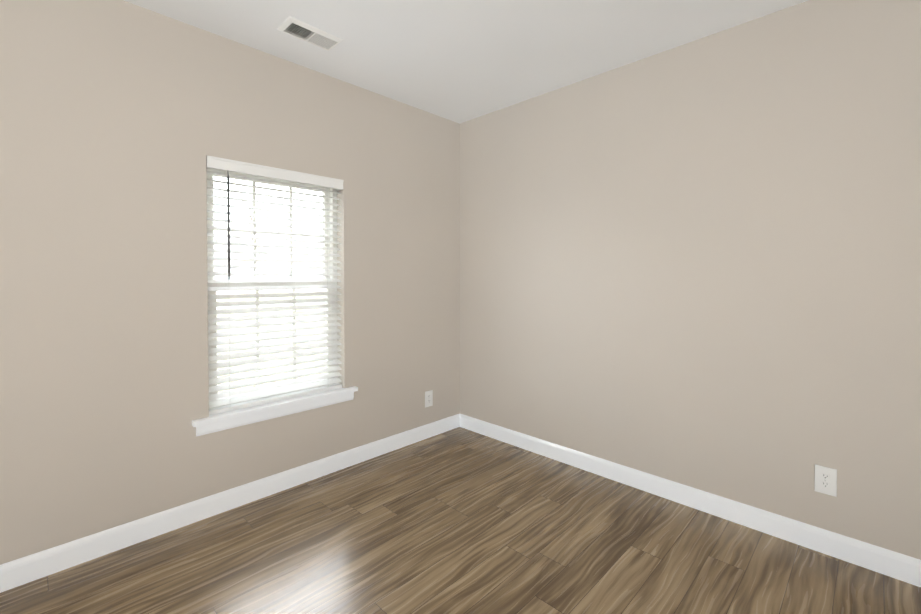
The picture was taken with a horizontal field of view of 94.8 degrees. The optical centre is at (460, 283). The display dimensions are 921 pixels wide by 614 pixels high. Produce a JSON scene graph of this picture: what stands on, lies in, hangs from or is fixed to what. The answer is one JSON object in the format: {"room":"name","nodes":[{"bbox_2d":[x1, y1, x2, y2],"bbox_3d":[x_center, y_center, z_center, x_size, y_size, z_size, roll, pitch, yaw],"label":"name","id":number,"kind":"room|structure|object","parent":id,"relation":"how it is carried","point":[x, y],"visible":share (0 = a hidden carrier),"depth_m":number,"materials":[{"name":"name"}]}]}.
{"room":"empty bedroom","nodes":[
{"label":"empty bedroom","id":0,"kind":"room"},
{"bbox_2d":[0,0,459,564],"bbox_3d":[-1.479,-0.047,2.483,0.200,2.740,4.400,1,1,44],"label":"wall","id":1,"kind":"structure","parent":0,"point":[120,120],"depth_m":2.23,"materials":[{"name":"beige paint"}]},
{"bbox_2d":[0,413,459,592],"bbox_3d":[-1.406,1.267,2.427,0.014,0.115,3.930,1,1,44],"label":"baseboard","id":2,"kind":"structure","parent":1,"relation":"attached to","point":[56,559],"depth_m":2.33,"materials":[{"name":"white wood"}]},
{"bbox_2d":[206,168,337,408],"bbox_3d":[-1.228,0.026,2.798,0.090,1.506,0.860,1,1,44],"label":"window unit","id":3,"kind":"structure","parent":1,"relation":"in","point":[210,207],"depth_m":2.79,"materials":[{"name":"white plastic"}]},
{"bbox_2d":[206,155,343,414],"bbox_3d":[-1.150,0.013,2.722,0.085,1.475,0.854,1,1,44],"label":"window blinds","id":4,"kind":"object","parent":3,"relation":"attached to","point":[218,163],"visible":0.94,"depth_m":2.68,"materials":[{"name":"white plastic"}]},
{"bbox_2d":[192,386,357,436],"bbox_3d":[-1.147,0.800,2.732,0.137,0.095,1.030,1,1,44],"label":"window sill","id":5,"kind":"structure","parent":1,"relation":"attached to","point":[233,419],"depth_m":2.63,"materials":[{"name":"white wood"}]},
{"bbox_2d":[425,390,432,407],"bbox_3d":[-0.268,0.977,3.589,0.007,0.134,0.083,1,1,44],"label":"electrical outlet","id":6,"kind":"object","parent":1,"relation":"attached to","point":[428,398],"visible":1,"depth_m":3.58,"materials":[{"name":"white plastic"}]},
{"bbox_2d":[0,427,920,613],"bbox_3d":[0.092,1.409,0.968,4.600,0.120,4.400,1,1,44],"label":"floor","id":7,"kind":"structure","parent":0,"point":[459,520],"depth_m":2.05,"materials":[{"name":"brown wood"}]},
{"bbox_2d":[124,0,807,123],"bbox_3d":[0.092,-1.451,0.920,4.600,0.120,4.400,1,1,44],"label":"ceiling","id":8,"kind":"structure","parent":0,"point":[459,61],"depth_m":2.43,"materials":[{"name":"white paint"}]},
{"bbox_2d":[277,16,342,50],"bbox_3d":[-0.851,-1.407,2.408,0.165,0.016,0.315,1,1,44],"label":"ceiling vent","id":9,"kind":"object","parent":8,"relation":"in","point":[297,28],"visible":1,"depth_m":2.39,"materials":[{"name":"white metal"}]},
{"bbox_2d":[460,0,920,559],"bbox_3d":[1.634,-0.045,2.374,4.400,2.740,0.200,1,1,44],"label":"wall","id":10,"kind":"structure","parent":0,"point":[696,264],"depth_m":2.37,"materials":[{"name":"beige paint"}]},
{"bbox_2d":[460,414,920,586],"bbox_3d":[1.487,1.267,2.389,4.200,0.115,0.015,1,1,44],"label":"baseboard","id":11,"kind":"structure","parent":10,"relation":"attached to","point":[896,565],"depth_m":2.37,"materials":[{"name":"white wood"}]},
{"bbox_2d":[814,464,836,496],"bbox_3d":[1.797,0.970,2.086,0.083,0.134,0.007,1,1,44],"label":"electrical outlet","id":12,"kind":"object","parent":10,"relation":"attached to","point":[825,481],"visible":1,"depth_m":2.08,"materials":[{"name":"white plastic"}]},
{"label":"outside","id":13,"kind":"structure","parent":0,"visible":0},
{"bbox_2d":[216,295,325,392],"bbox_3d":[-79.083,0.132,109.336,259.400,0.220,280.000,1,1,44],"label":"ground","id":14,"kind":"structure","parent":13,"point":[262,320],"depth_m":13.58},
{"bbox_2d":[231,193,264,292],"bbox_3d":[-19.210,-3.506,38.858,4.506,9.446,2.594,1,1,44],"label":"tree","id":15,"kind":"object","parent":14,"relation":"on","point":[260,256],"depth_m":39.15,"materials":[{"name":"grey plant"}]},
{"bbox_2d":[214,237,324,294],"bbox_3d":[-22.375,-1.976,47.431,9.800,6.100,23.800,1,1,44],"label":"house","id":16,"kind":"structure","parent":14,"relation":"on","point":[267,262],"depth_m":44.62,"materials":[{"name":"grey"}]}
]}

